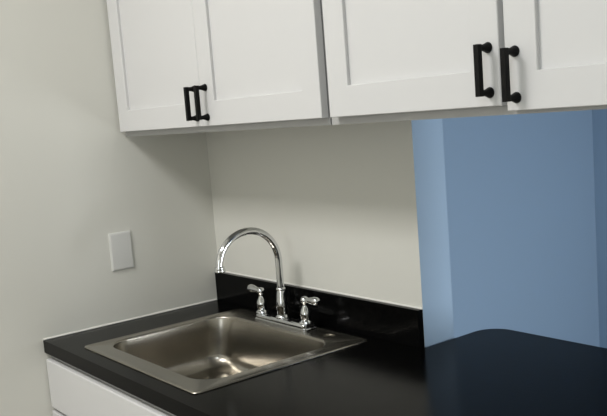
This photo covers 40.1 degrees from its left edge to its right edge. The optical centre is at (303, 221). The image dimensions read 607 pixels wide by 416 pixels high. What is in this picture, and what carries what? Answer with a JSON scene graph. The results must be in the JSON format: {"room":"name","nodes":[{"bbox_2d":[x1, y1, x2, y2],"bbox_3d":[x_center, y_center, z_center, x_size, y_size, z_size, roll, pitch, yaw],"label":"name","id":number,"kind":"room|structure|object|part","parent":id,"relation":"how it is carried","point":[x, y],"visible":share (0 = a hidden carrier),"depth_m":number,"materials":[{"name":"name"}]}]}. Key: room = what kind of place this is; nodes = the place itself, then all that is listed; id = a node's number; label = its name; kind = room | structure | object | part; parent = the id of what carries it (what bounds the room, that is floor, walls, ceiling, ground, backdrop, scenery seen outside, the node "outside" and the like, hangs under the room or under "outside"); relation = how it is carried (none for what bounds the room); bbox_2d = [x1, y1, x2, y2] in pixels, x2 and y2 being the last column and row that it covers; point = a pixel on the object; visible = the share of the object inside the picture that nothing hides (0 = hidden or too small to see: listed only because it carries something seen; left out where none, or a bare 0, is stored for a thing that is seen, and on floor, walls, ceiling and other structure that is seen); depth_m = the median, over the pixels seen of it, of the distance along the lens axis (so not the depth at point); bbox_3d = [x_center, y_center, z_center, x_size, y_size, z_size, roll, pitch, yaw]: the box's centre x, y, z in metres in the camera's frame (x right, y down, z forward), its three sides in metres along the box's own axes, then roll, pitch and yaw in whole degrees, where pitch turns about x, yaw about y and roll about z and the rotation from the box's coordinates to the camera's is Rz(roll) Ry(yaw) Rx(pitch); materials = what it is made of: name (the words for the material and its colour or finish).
{"room":"kitchen","nodes":[
{"label":"kitchen","id":0,"kind":"room"},
{"bbox_2d":[0,0,216,415],"bbox_3d":[-1.659,-0.087,1.876,3.300,3.015,0.100,-10,9,-37],"label":"wall","id":1,"kind":"structure","parent":0,"point":[70,179],"depth_m":2.55,"materials":[{"name":"white paint"}]},
{"bbox_2d":[108,230,133,271],"bbox_3d":[-0.584,0.093,2.663,0.078,0.122,0.006,-10,9,-37],"label":"wall plate","id":2,"kind":"object","parent":1,"relation":"attached to","point":[120,243],"visible":1,"depth_m":2.66,"materials":[{"name":"white plastic"}]},
{"bbox_2d":[43,299,216,339],"bbox_3d":[-0.547,0.314,2.710,0.620,0.007,0.007,-10,9,-37],"label":"trim","id":3,"kind":"structure","parent":1,"relation":"attached to","point":[212,299],"depth_m":2.69,"materials":[{"name":"white"}]},
{"bbox_2d":[206,119,453,347],"bbox_3d":[0.848,-0.223,1.413,0.112,3.015,3.900,-10,9,-37],"label":"wall","id":4,"kind":"structure","parent":0,"point":[359,209],"depth_m":2.31,"materials":[{"name":"white paint"}]},
{"bbox_2d":[107,0,331,136],"bbox_3d":[-0.191,-0.671,2.271,0.355,0.830,1.019,-10,9,-37],"label":"upper cabinet","id":5,"kind":"object","parent":4,"relation":"attached to","point":[180,66],"visible":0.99,"depth_m":2.15,"materials":[{"name":"white wood"}]},
{"bbox_3d":[-0.449,-0.668,2.385,0.020,0.801,0.504,-10,9,-37],"label":"door","id":6,"kind":"part","parent":5,"relation":"part of","materials":[{"name":"white paint"}]},
{"bbox_3d":[-0.302,-0.318,2.232,0.034,0.098,0.020,-10,9,-37],"label":"bar handle","id":7,"kind":"part","parent":5,"relation":"part of","materials":[{"name":"black metal"}]},
{"bbox_3d":[-0.270,-0.315,2.191,0.034,0.098,0.020,-10,9,-37],"label":"bar handle","id":8,"kind":"part","parent":5,"relation":"part of","materials":[{"name":"black metal"}]},
{"bbox_3d":[-0.138,-0.641,1.988,0.020,0.801,0.503,-10,9,-37],"label":"door","id":9,"kind":"part","parent":5,"relation":"part of","materials":[{"name":"white paint"}]},
{"bbox_2d":[215,272,424,347],"bbox_3d":[0.001,0.248,2.514,0.018,0.100,0.976,-10,9,-37],"label":"backsplash","id":10,"kind":"structure","parent":4,"relation":"attached to","point":[399,324],"depth_m":2.37,"materials":[{"name":"black stone"}]},
{"bbox_2d":[225,271,421,308],"bbox_3d":[0.003,0.196,2.513,0.007,0.007,0.973,-10,9,-37],"label":"trim","id":11,"kind":"structure","parent":4,"relation":"attached to","point":[225,271],"depth_m":2.42,"materials":[{"name":"white"}]},
{"bbox_2d":[322,0,606,124],"bbox_3d":[0.421,-0.617,1.490,0.355,0.830,0.959,-10,9,-37],"label":"upper cabinet","id":12,"kind":"object","parent":4,"relation":"attached to","point":[387,60],"visible":1,"depth_m":1.51,"materials":[{"name":"white wood"}]},
{"bbox_3d":[0.178,-0.613,1.585,0.020,0.801,0.466,-10,9,-37],"label":"door","id":13,"kind":"part","parent":12,"relation":"part of","materials":[{"name":"white paint"}]},
{"bbox_3d":[0.333,-0.601,1.421,0.016,0.830,0.959,-10,9,-37],"label":"frame","id":14,"kind":"part","parent":12,"relation":"part of","materials":[{"name":"grey wood"}]},
{"bbox_3d":[0.312,-0.264,1.447,0.034,0.098,0.020,-10,9,-37],"label":"bar handle","id":15,"kind":"part","parent":12,"relation":"part of","materials":[{"name":"black metal"}]},
{"bbox_3d":[0.348,-0.249,1.404,0.034,0.098,0.020,-10,9,-37],"label":"bar handle","id":16,"kind":"part","parent":12,"relation":"part of","materials":[{"name":"black metal"}]},
{"bbox_3d":[0.467,-0.577,1.218,0.020,0.801,0.446,-10,9,-37],"label":"door","id":17,"kind":"part","parent":12,"relation":"part of","materials":[{"name":"white paint"}]},
{"bbox_2d":[442,110,599,346],"bbox_3d":[0.581,-0.414,3.035,1.483,3.015,0.100,-10,9,-37],"label":"wall","id":18,"kind":"structure","parent":0,"point":[520,190],"depth_m":3.21,"materials":[{"name":"blue paint"}]},
{"bbox_2d":[592,109,606,347],"bbox_3d":[2.233,-0.434,2.197,0.100,3.015,3.450,-10,9,-37],"label":"wall","id":19,"kind":"structure","parent":0,"point":[599,117],"depth_m":3.48,"materials":[{"name":"blue paint"}]},
{"bbox_3d":[0.256,1.444,1.066,5.095,0.100,3.900,-10,9,-37],"label":"floor","id":20,"kind":"structure","parent":0,"visible":0},
{"bbox_2d":[46,356,175,415],"bbox_3d":[-0.188,0.814,2.371,0.638,0.877,1.028,-10,9,-37],"label":"base cabinet","id":21,"kind":"object","parent":20,"relation":"on","point":[73,391],"visible":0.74,"depth_m":2.31,"materials":[{"name":"white wood"}]},
{"bbox_3d":[-0.429,0.898,2.191,0.019,0.594,1.012,-10,9,-37],"label":"door","id":22,"kind":"part","parent":21,"relation":"part of","materials":[{"name":"white paint"}]},
{"bbox_2d":[43,300,606,415],"bbox_3d":[0.193,0.371,1.991,0.898,0.038,2.050,-10,9,-37],"label":"countertop","id":23,"kind":"structure","parent":21,"relation":"on","point":[486,372],"depth_m":1.92,"materials":[{"name":"black stone"}]},
{"bbox_2d":[84,308,367,393],"bbox_3d":[-0.224,0.420,2.332,0.549,0.166,0.634,-10,9,-37],"label":"sink","id":24,"kind":"object","parent":23,"relation":"in","point":[207,353],"visible":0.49,"depth_m":2.51,"materials":[{"name":"silver metal"}]},
{"bbox_2d":[214,227,319,331],"bbox_3d":[-0.147,0.166,2.409,0.250,0.305,0.347,-10,9,-37],"label":"kitchen faucet","id":25,"kind":"object","parent":23,"relation":"on","point":[282,318],"visible":1,"depth_m":2.44,"materials":[{"name":"silver metal"}]},
{"bbox_3d":[-0.156,0.117,2.401,0.227,0.205,0.021,-10,9,-37],"label":"spout","id":26,"kind":"part","parent":25,"relation":"part of","materials":[{"name":"silver metal"}]},
{"bbox_3d":[-0.155,0.208,2.590,0.024,0.024,0.056,-10,9,-37],"label":"lever","id":27,"kind":"part","parent":25,"relation":"part of","materials":[{"name":"silver metal"}]},
{"bbox_3d":[-0.130,0.240,2.566,0.041,0.078,0.041,-10,9,-37],"label":"faucet handle","id":28,"kind":"part","parent":25,"relation":"part of","materials":[{"name":"silver metal"}]},
{"bbox_3d":[-0.065,0.239,2.481,0.044,0.092,0.044,-10,9,-37],"label":"spout","id":29,"kind":"part","parent":25,"relation":"part of","materials":[{"name":"silver metal"}]},
{"bbox_3d":[-0.056,0.294,2.482,0.055,0.019,0.253,-10,9,-37],"label":"plate","id":30,"kind":"part","parent":25,"relation":"part of","materials":[{"name":"silver metal"}]},
{"bbox_3d":[0.004,0.252,2.393,0.041,0.078,0.041,-10,9,-37],"label":"faucet handle","id":31,"kind":"part","parent":25,"relation":"part of","materials":[{"name":"silver metal"}]},
{"bbox_3d":[0.024,0.224,2.361,0.024,0.024,0.056,-10,9,-37],"label":"lever","id":32,"kind":"part","parent":25,"relation":"part of","materials":[{"name":"silver metal"}]}
]}

